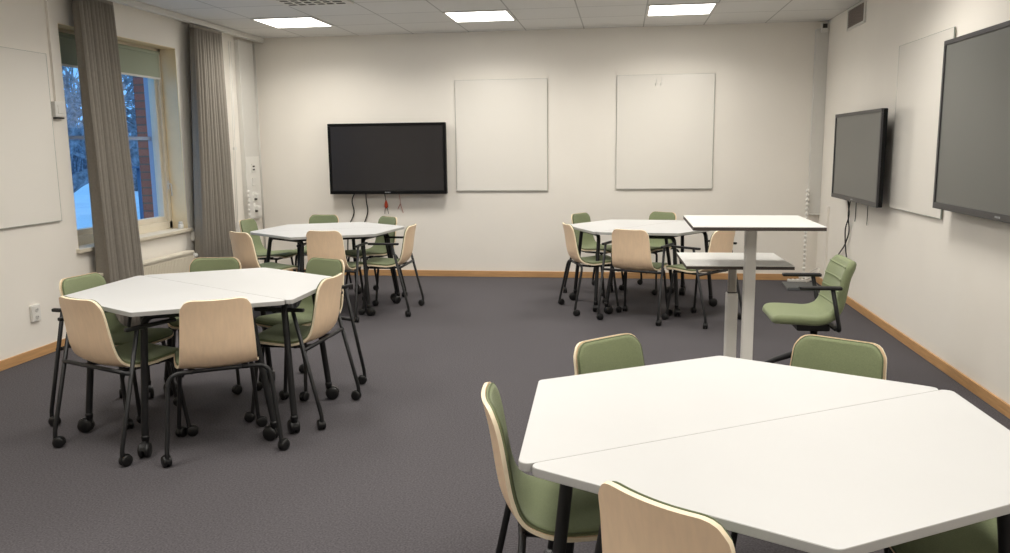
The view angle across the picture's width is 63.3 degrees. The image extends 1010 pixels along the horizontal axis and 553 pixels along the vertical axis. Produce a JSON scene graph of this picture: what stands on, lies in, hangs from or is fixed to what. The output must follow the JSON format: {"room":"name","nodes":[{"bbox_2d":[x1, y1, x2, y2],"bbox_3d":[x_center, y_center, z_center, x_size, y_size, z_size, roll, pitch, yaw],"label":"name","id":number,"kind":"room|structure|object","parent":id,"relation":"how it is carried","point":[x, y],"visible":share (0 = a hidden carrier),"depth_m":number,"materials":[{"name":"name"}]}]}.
{"room":"classroom","nodes":[
{"label":"classroom","id":0,"kind":"room"},
{"bbox_2d":[0,0,263,360],"bbox_3d":[-3.659,-0.441,3.750,0.300,2.596,11.046,1,9,8],"label":"wall","id":1,"kind":"structure","parent":0,"point":[34,259],"depth_m":5.88,"materials":[{"name":"paint"}]},
{"bbox_2d":[0,47,61,228],"bbox_3d":[-3.272,-0.898,5.311,0.018,1.166,1.004,1,9,8],"label":"board","id":2,"kind":"object","parent":1,"relation":"attached to","point":[29,184],"visible":1,"depth_m":5.53,"materials":[{"name":"white"}]},
{"bbox_2d":[0,338,64,370],"bbox_3d":[-3.491,0.812,3.917,0.014,0.066,11.026,1,9,8],"label":"baseboard","id":3,"kind":"structure","parent":1,"relation":"attached to","point":[21,358],"depth_m":5.58,"materials":[{"name":"brown wood"}]},
{"bbox_2d":[29,304,40,321],"bbox_3d":[-3.234,0.251,5.644,0.026,0.116,0.084,1,9,8],"label":"power outlet","id":4,"kind":"object","parent":1,"relation":"attached to","point":[35,311],"visible":1,"depth_m":5.63,"materials":[{"name":"white plastic"}]},
{"bbox_2d":[44,0,65,118],"bbox_3d":[-3.187,-1.566,5.779,0.041,0.891,0.104,1,9,8],"label":"conduit","id":5,"kind":"object","parent":1,"relation":"attached to","point":[58,108],"visible":1,"depth_m":5.79,"materials":[{"name":"white plastic"}]},
{"bbox_2d":[72,0,143,326],"bbox_3d":[-3.024,-0.841,6.292,0.167,2.512,0.541,1,9,8],"label":"curtain","id":6,"kind":"object","parent":1,"relation":"hanging from","point":[117,246],"visible":0.82,"depth_m":6.19,"materials":[{"name":"fabric"}]},
{"bbox_2d":[58,23,192,252],"bbox_3d":[-3.202,-1.119,6.763,0.325,1.655,1.633,1,9,8],"label":"window","id":7,"kind":"structure","parent":1,"relation":"in","point":[160,225],"depth_m":7.47,"materials":[{"name":"paint"}]},
{"bbox_2d":[59,32,77,67],"bbox_3d":[-3.266,-1.720,6.279,0.036,0.248,0.667,1,9,8],"label":"roller blind","id":8,"kind":"object","parent":7,"relation":"attached to","point":[68,52],"visible":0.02,"depth_m":6.15,"materials":[{"name":"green fabric"}]},
{"bbox_2d":[118,44,160,79],"bbox_3d":[-3.158,-1.842,7.033,0.036,0.248,0.676,1,9,8],"label":"roller blind","id":9,"kind":"object","parent":7,"relation":"attached to","point":[134,61],"visible":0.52,"depth_m":7.05,"materials":[{"name":"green fabric"}]},
{"bbox_2d":[178,221,183,228],"bbox_3d":[-2.997,-0.475,7.570,0.048,0.066,0.047,1,9,8],"label":"candle jar","id":10,"kind":"object","parent":7,"relation":"on","point":[180,225],"visible":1,"depth_m":7.55,"materials":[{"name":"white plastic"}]},
{"bbox_2d":[95,250,197,275],"bbox_3d":[-3.005,0.107,6.939,0.115,0.495,1.512,1,9,8],"label":"radiator","id":11,"kind":"object","parent":1,"relation":"attached to","point":[179,262],"visible":0.26,"depth_m":7.16,"materials":[{"name":"white metal"}]},
{"bbox_2d":[108,0,263,42],"bbox_3d":[-3.393,-1.716,3.649,0.055,0.050,10.726,1,9,8],"label":"trim","id":12,"kind":"structure","parent":1,"relation":"attached to","point":[131,3],"depth_m":7.29,"materials":[{"name":"white paint"}]},
{"bbox_2d":[191,230,194,240],"bbox_3d":[-2.927,-0.286,7.724,0.040,0.288,0.099,1,9,8],"label":"junction box","id":13,"kind":"object","parent":1,"relation":"attached to","point":[192,232],"visible":0.34,"depth_m":7.69,"materials":[{"name":"white plastic"}]},
{"bbox_2d":[189,24,237,257],"bbox_3d":[-2.790,-1.114,7.983,0.180,2.512,1.029,1,9,8],"label":"curtain","id":14,"kind":"object","parent":1,"relation":"hanging from","point":[214,214],"visible":0.88,"depth_m":7.75,"materials":[{"name":"fabric"}]},
{"bbox_2d":[247,190,250,218],"bbox_3d":[-2.724,-0.646,8.736,0.100,0.550,0.100,1,9,8],"label":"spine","id":15,"kind":"object","parent":1,"relation":"attached to","point":[248,191],"visible":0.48,"depth_m":8.71,"materials":[{"name":"white plastic"}]},
{"bbox_2d":[234,40,265,247],"bbox_3d":[-2.722,-1.247,8.883,0.100,2.510,0.417,1,9,8],"label":"duct","id":16,"kind":"object","parent":1,"relation":"attached to","point":[245,61],"visible":0.97,"depth_m":8.77,"materials":[{"name":"white paint"}]},
{"bbox_2d":[251,163,255,171],"bbox_3d":[-2.720,-1.177,8.854,0.011,0.090,0.090,1,9,8],"label":"socket","id":17,"kind":"object","parent":16,"relation":"attached to","point":[253,165],"depth_m":8.84,"materials":[{"name":"grey plastic"}]},
{"bbox_2d":[253,192,259,200],"bbox_3d":[-2.698,-0.870,8.900,0.049,0.090,0.090,1,9,8],"label":"power socket","id":18,"kind":"object","parent":16,"relation":"attached to","point":[255,194],"depth_m":8.88,"materials":[{"name":"grey plastic"}]},
{"bbox_2d":[253,204,260,212],"bbox_3d":[-2.697,-0.742,8.921,0.049,0.090,0.090,1,9,8],"label":"power socket","id":19,"kind":"object","parent":16,"relation":"attached to","point":[256,207],"depth_m":8.89,"materials":[{"name":"grey plastic"}]},
{"bbox_2d":[136,0,861,37],"bbox_3d":[-0.678,-1.727,3.116,6.450,0.080,11.246,1,9,8],"label":"ceiling","id":20,"kind":"structure","parent":0,"point":[363,17],"depth_m":7.40,"materials":[{"name":"tile"}]},
{"bbox_2d":[250,16,333,27],"bbox_3d":[-2.006,-2.411,7.776,0.594,0.008,0.594,1,9,8],"label":"recessed light","id":21,"kind":"object","parent":20,"relation":"in","point":[281,22],"visible":1,"depth_m":7.75,"materials":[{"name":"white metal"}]},
{"bbox_2d":[272,0,353,6],"bbox_3d":[-1.580,-2.211,6.519,0.590,0.016,0.590,1,9,8],"label":"ceiling vent","id":22,"kind":"object","parent":20,"relation":"in","point":[286,3],"visible":1,"depth_m":6.66,"materials":[{"name":"white metal"}]},
{"bbox_2d":[442,10,516,22],"bbox_3d":[-0.224,-2.390,7.524,0.594,0.008,0.594,1,9,8],"label":"recessed light","id":23,"kind":"object","parent":20,"relation":"in","point":[484,15],"visible":1,"depth_m":7.50,"materials":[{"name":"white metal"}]},
{"bbox_2d":[646,2,718,15],"bbox_3d":[1.558,-2.370,7.272,0.594,0.008,0.594,1,9,8],"label":"recessed light","id":24,"kind":"object","parent":20,"relation":"in","point":[687,8],"visible":1,"depth_m":7.24,"materials":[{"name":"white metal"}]},
{"bbox_2d":[0,275,1009,552],"bbox_3d":[-0.649,0.925,3.539,6.450,0.100,11.246,1,9,8],"label":"floor","id":25,"kind":"structure","parent":0,"point":[407,465],"depth_m":4.15,"materials":[{"name":"grey carpet"}]},
{"bbox_2d":[48,272,176,429],"bbox_3d":[-2.073,0.373,4.390,0.489,0.754,0.552,2,9,16],"label":"shell chair","id":26,"kind":"object","parent":25,"relation":"on","point":[69,285],"visible":0.44,"depth_m":4.35,"materials":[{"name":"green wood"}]},
{"bbox_2d":[52,296,198,466],"bbox_3d":[-1.839,0.439,3.960,0.552,0.754,0.489,5,10,30],"label":"shell chair","id":27,"kind":"object","parent":25,"relation":"on","point":[88,333],"visible":0.9,"depth_m":3.77,"materials":[{"name":"brown wood"}]},
{"bbox_2d":[64,276,284,457],"bbox_3d":[-1.748,0.437,4.136,1.342,0.700,0.595,6,11,38],"label":"table","id":28,"kind":"object","parent":25,"relation":"on","point":[147,298],"visible":0.82,"depth_m":3.99,"materials":[{"name":"laminate"}]},
{"bbox_2d":[164,257,266,395],"bbox_3d":[-1.770,0.287,4.904,0.570,0.754,0.473,-1,9,-5],"label":"shell chair","id":29,"kind":"object","parent":25,"relation":"on","point":[209,263],"visible":0.21,"depth_m":5.04,"materials":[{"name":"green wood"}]},
{"bbox_2d":[161,297,289,467],"bbox_3d":[-1.366,0.441,3.913,0.570,0.754,0.473,-4,10,-23],"label":"shell chair","id":30,"kind":"object","parent":25,"relation":"on","point":[216,334],"visible":1,"depth_m":3.71,"materials":[{"name":"brown wood"}]},
{"bbox_2d":[144,268,338,433],"bbox_3d":[-1.371,0.360,4.593,1.342,0.700,0.595,6,11,38],"label":"table","id":31,"kind":"object","parent":25,"relation":"on","point":[290,286],"visible":0.69,"depth_m":4.47,"materials":[{"name":"laminate"}]},
{"bbox_2d":[229,231,297,312],"bbox_3d":[-2.002,-0.016,6.817,0.570,0.754,0.473,7,12,40],"label":"shell chair","id":32,"kind":"object","parent":25,"relation":"on","point":[243,247],"visible":0.53,"depth_m":6.62,"materials":[{"name":"brown wood"}]},
{"bbox_2d":[239,218,296,270],"bbox_3d":[-2.240,-0.165,7.768,0.473,0.754,0.570,1,9,10],"label":"shell chair","id":33,"kind":"object","parent":25,"relation":"on","point":[247,225],"visible":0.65,"depth_m":7.78,"materials":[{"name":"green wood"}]},
{"bbox_2d":[244,273,361,429],"bbox_3d":[-1.102,0.364,4.379,0.489,0.754,0.552,1,9,11],"label":"shell chair","id":34,"kind":"object","parent":25,"relation":"on","point":[326,307],"visible":0.89,"depth_m":4.25,"materials":[{"name":"brown wood"}]},
{"bbox_2d":[255,257,366,400],"bbox_3d":[-1.187,0.289,4.850,0.552,0.754,0.489,5,11,33],"label":"shell chair","id":35,"kind":"object","parent":25,"relation":"on","point":[315,265],"visible":0.56,"depth_m":4.87,"materials":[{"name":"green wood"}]},
{"bbox_2d":[295,214,352,288],"bbox_3d":[-1.844,-0.216,8.062,0.570,0.754,0.473,1,9,8],"label":"shell chair","id":36,"kind":"object","parent":25,"relation":"on","point":[315,218],"visible":0.2,"depth_m":8.20,"materials":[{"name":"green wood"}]},
{"bbox_2d":[250,222,398,299],"bbox_3d":[-1.645,-0.123,7.638,1.342,0.700,0.595,-3,9,-15],"label":"table","id":37,"kind":"object","parent":25,"relation":"on","point":[343,224],"visible":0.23,"depth_m":7.57,"materials":[{"name":"laminate"}]},
{"bbox_2d":[250,226,403,315],"bbox_3d":[-1.487,-0.034,7.066,1.342,0.700,0.595,-3,9,-15],"label":"table","id":38,"kind":"object","parent":25,"relation":"on","point":[299,236],"visible":0.61,"depth_m":6.95,"materials":[{"name":"laminate"}]},
{"bbox_2d":[296,230,367,322],"bbox_3d":[-1.435,-0.034,6.890,0.552,0.754,0.489,1,9,10],"label":"shell chair","id":39,"kind":"object","parent":25,"relation":"on","point":[324,244],"visible":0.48,"depth_m":6.67,"materials":[{"name":"brown wood"}]},
{"bbox_2d":[344,216,407,300],"bbox_3d":[-1.278,-0.184,7.821,0.473,0.754,0.570,-8,12,-40],"label":"shell chair","id":40,"kind":"object","parent":25,"relation":"on","point":[375,250],"visible":0.59,"depth_m":7.81,"materials":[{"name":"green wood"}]},
{"bbox_2d":[358,224,424,316],"bbox_3d":[-1.000,-0.073,7.105,0.489,0.754,0.552,1,9,8],"label":"shell chair","id":41,"kind":"object","parent":25,"relation":"on","point":[377,263],"visible":0.98,"depth_m":6.98,"materials":[{"name":"brown wood"}]},
{"bbox_2d":[481,382,599,552],"bbox_3d":[0.176,0.685,2.277,0.473,0.754,0.570,-1,9,-2],"label":"shell chair","id":42,"kind":"object","parent":25,"relation":"on","point":[533,501],"visible":0.6,"depth_m":2.18,"materials":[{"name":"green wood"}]},
{"bbox_2d":[558,223,621,315],"bbox_3d":[0.742,-0.088,7.078,0.473,0.754,0.570,-2,9,-11],"label":"shell chair","id":43,"kind":"object","parent":25,"relation":"on","point":[569,231],"visible":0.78,"depth_m":6.96,"materials":[{"name":"brown wood"}]},
{"bbox_2d":[563,212,623,295],"bbox_3d":[0.893,-0.230,7.957,0.473,0.754,0.570,7,12,39],"label":"shell chair","id":44,"kind":"object","parent":25,"relation":"on","point":[589,243],"visible":0.52,"depth_m":7.99,"materials":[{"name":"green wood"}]},
{"bbox_2d":[569,219,681,311],"bbox_3d":[1.008,-0.136,7.533,0.595,0.700,1.342,8,13,43],"label":"table","id":45,"kind":"object","parent":25,"relation":"on","point":[592,228],"visible":0.64,"depth_m":7.44,"materials":[{"name":"laminate"}]},
{"bbox_2d":[596,229,673,325],"bbox_3d":[1.088,-0.031,6.698,0.552,0.754,0.489,5,10,30],"label":"shell chair","id":46,"kind":"object","parent":25,"relation":"on","point":[631,252],"visible":0.98,"depth_m":6.51,"materials":[{"name":"brown wood"}]},
{"bbox_2d":[544,333,727,552],"bbox_3d":[0.472,0.610,2.726,0.570,0.754,0.473,-7,11,-35],"label":"shell chair","id":47,"kind":"object","parent":25,"relation":"on","point":[618,351],"visible":0.2,"depth_m":2.84,"materials":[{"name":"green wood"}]},
{"bbox_2d":[619,211,685,294],"bbox_3d":[1.417,-0.240,7.986,0.570,0.754,0.473,8,13,43],"label":"shell chair","id":48,"kind":"object","parent":25,"relation":"on","point":[655,244],"visible":0.4,"depth_m":8.02,"materials":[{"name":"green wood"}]},
{"bbox_2d":[597,220,716,316],"bbox_3d":[1.439,-0.075,7.120,0.595,0.700,1.342,8,13,43],"label":"table","id":49,"kind":"object","parent":25,"relation":"on","point":[669,230],"visible":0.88,"depth_m":6.89,"materials":[{"name":"laminate"}]},
{"bbox_2d":[598,481,735,552],"bbox_3d":[0.452,0.767,1.747,0.473,0.754,0.570,-9,12,-42],"label":"shell chair","id":50,"kind":"object","parent":25,"relation":"on","point":[632,521],"visible":1,"depth_m":1.55,"materials":[{"name":"brown wood"}]},
{"bbox_2d":[661,231,741,328],"bbox_3d":[1.577,-0.018,6.583,0.552,0.754,0.489,-9,12,-41],"label":"shell chair","id":51,"kind":"object","parent":25,"relation":"on","point":[720,241],"visible":0.65,"depth_m":6.43,"materials":[{"name":"brown wood"}]},
{"bbox_2d":[519,356,937,552],"bbox_3d":[0.541,0.681,2.445,1.342,0.700,0.595,-5,10,-23],"label":"table","id":52,"kind":"object","parent":25,"relation":"on","point":[574,415],"visible":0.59,"depth_m":2.30,"materials":[{"name":"laminate"}]},
{"bbox_2d":[677,252,794,357],"bbox_3d":[1.146,0.326,4.185,0.500,0.840,0.490,0,9,6],"label":"desk","id":53,"kind":"object","parent":25,"relation":"on","point":[732,262],"visible":0.47,"depth_m":4.14,"materials":[{"name":"laminate"}]},
{"bbox_2d":[683,215,826,359],"bbox_3d":[1.158,0.257,3.942,0.565,1.052,0.630,1,9,8],"label":"desk","id":54,"kind":"object","parent":25,"relation":"on","point":[750,224],"visible":0.42,"depth_m":3.83,"materials":[{"name":"laminate"}]},
{"bbox_2d":[532,390,1009,552],"bbox_3d":[0.792,0.764,1.910,1.342,0.700,0.595,-5,10,-23],"label":"table","id":55,"kind":"object","parent":25,"relation":"on","point":[878,475],"visible":0.94,"depth_m":1.80,"materials":[{"name":"laminate"}]},
{"bbox_2d":[782,281,819,290],"bbox_3d":[2.930,0.094,8.097,0.320,0.026,0.420,1,9,11],"label":"case","id":56,"kind":"object","parent":25,"relation":"on","point":[790,286],"visible":0.52,"depth_m":8.08,"materials":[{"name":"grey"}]},
{"bbox_2d":[787,279,807,281],"bbox_3d":[3.007,0.040,8.415,0.200,0.032,0.060,0,9,2],"label":"power strip","id":57,"kind":"object","parent":56,"relation":"on","point":[788,280],"visible":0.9,"depth_m":8.39,"materials":[{"name":"white plastic"}]},
{"bbox_2d":[805,268,819,281],"bbox_3d":[3.062,-0.018,8.157,0.132,0.145,0.222,1,9,8],"label":"cable","id":58,"kind":"object","parent":56,"relation":"on","point":[818,269],"visible":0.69,"depth_m":8.14,"materials":[{"name":"white plastic"}]},
{"bbox_2d":[731,334,886,547],"bbox_3d":[1.005,0.610,2.689,0.570,0.754,0.473,7,12,40],"label":"shell chair","id":59,"kind":"object","parent":25,"relation":"on","point":[810,351],"visible":0.17,"depth_m":2.78,"materials":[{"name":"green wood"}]},
{"bbox_2d":[762,254,856,362],"bbox_3d":[1.821,0.248,4.955,0.585,0.736,0.584,-6,11,-30],"label":"swivel chair","id":60,"kind":"object","parent":25,"relation":"on","point":[815,316],"visible":0.92,"depth_m":4.86,"materials":[{"name":"green fabric"}]},
{"bbox_2d":[888,517,997,552],"bbox_3d":[1.197,0.710,2.049,0.473,0.754,0.570,0,9,6],"label":"shell chair","id":61,"kind":"object","parent":25,"relation":"on","point":[980,537],"visible":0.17,"depth_m":2.02,"materials":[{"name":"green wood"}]},
{"bbox_2d":[253,21,827,279],"bbox_3d":[0.116,-1.284,8.774,6.450,2.596,0.100,1,9,8],"label":"wall","id":62,"kind":"structure","parent":0,"point":[763,72],"depth_m":8.65,"materials":[{"name":"paint"}]},
{"bbox_2d":[347,194,354,249],"bbox_3d":[-1.699,-0.507,9.087,0.128,0.864,0.029,1,9,8],"label":"cable","id":63,"kind":"object","parent":62,"relation":"attached to","point":[353,194],"visible":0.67,"depth_m":9.06,"materials":[{"name":"black plastic"}]},
{"bbox_2d":[360,194,367,268],"bbox_3d":[-1.567,-0.505,9.068,0.121,0.862,0.030,1,9,8],"label":"cable","id":64,"kind":"object","parent":62,"relation":"attached to","point":[365,194],"visible":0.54,"depth_m":9.03,"materials":[{"name":"black plastic"}]},
{"bbox_2d":[327,122,447,193],"bbox_3d":[-1.266,-1.275,8.864,1.300,0.757,0.112,1,9,8],"label":"wall screen","id":65,"kind":"object","parent":62,"relation":"attached to","point":[364,158],"visible":1,"depth_m":8.81,"materials":[{"name":"black"}]},
{"bbox_2d":[384,194,388,213],"bbox_3d":[-1.306,-0.809,8.991,0.046,0.242,0.038,-5,10,-27],"label":"lead","id":66,"kind":"object","parent":65,"relation":"hanging from","point":[386,203],"visible":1,"depth_m":8.98,"materials":[{"name":"red"}]},
{"bbox_2d":[455,78,547,190],"bbox_3d":[-0.039,-1.497,8.702,0.984,1.166,0.018,1,9,8],"label":"board","id":67,"kind":"object","parent":62,"relation":"attached to","point":[501,125],"visible":1,"depth_m":8.69,"materials":[{"name":"white"}]},
{"bbox_2d":[289,269,798,279],"bbox_3d":[0.163,-0.026,8.912,5.832,0.066,0.014,1,9,8],"label":"baseboard","id":68,"kind":"structure","parent":62,"relation":"attached to","point":[549,274],"depth_m":8.87,"materials":[{"name":"brown wood"}]},
{"bbox_2d":[616,73,714,188],"bbox_3d":[1.649,-1.491,8.460,0.987,1.166,0.028,1,9,9],"label":"board","id":69,"kind":"object","parent":62,"relation":"attached to","point":[665,122],"visible":1,"depth_m":8.45,"materials":[{"name":"white"}]},
{"bbox_2d":[802,188,808,278],"bbox_3d":[3.070,-0.420,8.363,0.100,0.955,0.100,1,9,8],"label":"spine","id":70,"kind":"object","parent":62,"relation":"attached to","point":[807,189],"visible":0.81,"depth_m":8.36,"materials":[{"name":"white plastic"}]},
{"bbox_2d":[807,28,828,214],"bbox_3d":[3.136,-1.538,8.221,0.120,1.835,0.057,1,9,8],"label":"duct","id":71,"kind":"object","parent":62,"relation":"attached to","point":[821,39],"visible":0.86,"depth_m":8.20,"materials":[{"name":"white paint"}]},
{"bbox_2d":[821,22,828,32],"bbox_3d":[3.134,-2.441,8.026,0.068,0.090,0.041,1,9,8],"label":"wall sensor","id":72,"kind":"object","parent":71,"relation":"attached to","point":[824,26],"visible":1,"depth_m":8.01,"materials":[{"name":"white plastic"}]},
{"bbox_2d":[816,0,1009,404],"bbox_3d":[2.480,-0.370,2.882,0.100,2.596,11.046,1,9,8],"label":"wall","id":73,"kind":"structure","parent":0,"point":[944,283],"depth_m":5.66,"materials":[{"name":"paint"}]},
{"bbox_2d":[823,206,829,277],"bbox_3d":[3.143,-0.320,8.012,0.022,0.734,0.045,1,9,8],"label":"trim","id":74,"kind":"structure","parent":73,"relation":"attached to","point":[827,207],"depth_m":8.00,"materials":[{"name":"paint"}]},
{"bbox_2d":[838,201,850,253],"bbox_3d":[3.048,-0.282,7.421,0.038,0.946,0.462,0,9,4],"label":"cable","id":75,"kind":"object","parent":73,"relation":"attached to","point":[849,201],"visible":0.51,"depth_m":7.19,"materials":[{"name":"black plastic"}]},
{"bbox_2d":[844,201,849,256],"bbox_3d":[3.005,-0.252,7.234,0.031,0.946,0.151,-1,9,-2],"label":"cable","id":76,"kind":"object","parent":73,"relation":"attached to","point":[847,201],"visible":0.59,"depth_m":7.21,"materials":[{"name":"black plastic"}]},
{"bbox_2d":[846,0,866,30],"bbox_3d":[3.037,-2.255,7.079,0.013,0.190,0.550,1,9,8],"label":"air vent","id":77,"kind":"object","parent":73,"relation":"in","point":[856,15],"visible":1,"depth_m":7.05,"materials":[{"name":"white metal"}]},
{"bbox_2d":[831,108,887,207],"bbox_3d":[2.901,-0.971,6.650,0.132,0.725,1.330,1,9,8],"label":"wall screen","id":78,"kind":"object","parent":73,"relation":"attached to","point":[859,153],"visible":1,"depth_m":6.48,"materials":[{"name":"black"}]},
{"bbox_2d":[815,277,1009,418],"bbox_3d":[2.436,0.880,3.080,0.014,0.066,11.026,1,9,8],"label":"baseboard","id":79,"kind":"structure","parent":73,"relation":"attached to","point":[968,383],"depth_m":5.18,"materials":[{"name":"brown wood"}]},
{"bbox_2d":[889,27,955,218],"bbox_3d":[2.802,-1.014,5.532,0.018,1.166,1.004,1,9,8],"label":"board","id":80,"kind":"object","parent":73,"relation":"attached to","point":[920,61],"visible":0.69,"depth_m":5.54,"materials":[{"name":"white"}]},
{"bbox_2d":[932,20,1009,223],"bbox_3d":[2.544,-0.769,4.064,0.112,0.990,1.780,1,9,8],"label":"wall screen","id":81,"kind":"object","parent":73,"relation":"attached to","point":[972,178],"visible":1,"depth_m":4.43,"materials":[{"name":"black"}]},
{"label":"outside","id":82,"kind":"structure","parent":0,"visible":0},
{"bbox_2d":[74,183,139,228],"bbox_3d":[-40.374,-5.591,50.913,85.678,0.100,170.000,1,9,8],"label":"snow","id":83,"kind":"object","parent":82,"point":[81,196],"depth_m":29.30,"materials":[{"name":"white snow"}]},
{"bbox_2d":[63,73,132,163],"bbox_3d":[-15.356,-5.991,29.612,7.679,7.020,5.467,-1,9,-4],"label":"bare tree","id":84,"kind":"object","parent":83,"relation":"on","point":[77,96],"visible":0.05,"depth_m":29.33,"materials":[{"name":"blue plant"}]},
{"bbox_2d":[62,66,137,192],"bbox_3d":[-7.643,-3.415,16.120,5.067,6.060,3.239,6,11,36],"label":"bare tree","id":85,"kind":"object","parent":83,"relation":"on","point":[80,179],"visible":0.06,"depth_m":16.59,"materials":[{"name":"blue plant"}]},
{"bbox_2d":[62,69,139,165],"bbox_3d":[-8.815,-4.144,20.447,5.105,6.138,3.915,-3,9,-14],"label":"bare tree","id":86,"kind":"object","parent":83,"relation":"on","point":[132,124],"visible":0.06,"depth_m":20.59,"materials":[{"name":"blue plant"}]},
{"bbox_2d":[71,116,131,174],"bbox_3d":[-35.595,-10.176,61.646,7.799,5.544,67.277,1,9,8],"label":"thicket","id":87,"kind":"object","parent":83,"relation":"on","point":[78,164],"visible":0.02,"depth_m":64.13,"materials":[{"name":"plant"}]},
{"bbox_2d":[65,77,137,160],"bbox_3d":[-11.808,-4.254,24.161,5.371,5.231,3.072,-5,10,-26],"label":"bare tree","id":88,"kind":"object","parent":83,"relation":"on","point":[81,143],"visible":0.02,"depth_m":24.58,"materials":[{"name":"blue plant"}]},
{"bbox_2d":[64,84,138,190],"bbox_3d":[-17.764,-8.506,40.553,10.391,8.649,4.813,-4,10,-19],"label":"bare tree","id":89,"kind":"object","parent":83,"relation":"on","point":[135,146],"visible":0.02,"depth_m":40.48,"materials":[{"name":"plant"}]},
{"bbox_2d":[132,166,143,218],"bbox_3d":[-8.415,-1.720,18.932,0.240,1.640,0.240,1,9,8],"label":"sign post","id":90,"kind":"object","parent":83,"relation":"on","point":[136,167],"visible":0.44,"depth_m":18.86,"materials":[{"name":"blue"}]},
{"bbox_2d":[133,76,153,217],"bbox_3d":[-3.393,-1.122,7.987,0.260,3.800,0.180,1,9,8],"label":"brick pillar","id":91,"kind":"structure","parent":83,"relation":"on","point":[138,85],"depth_m":7.89,"materials":[{"name":"red brick"}]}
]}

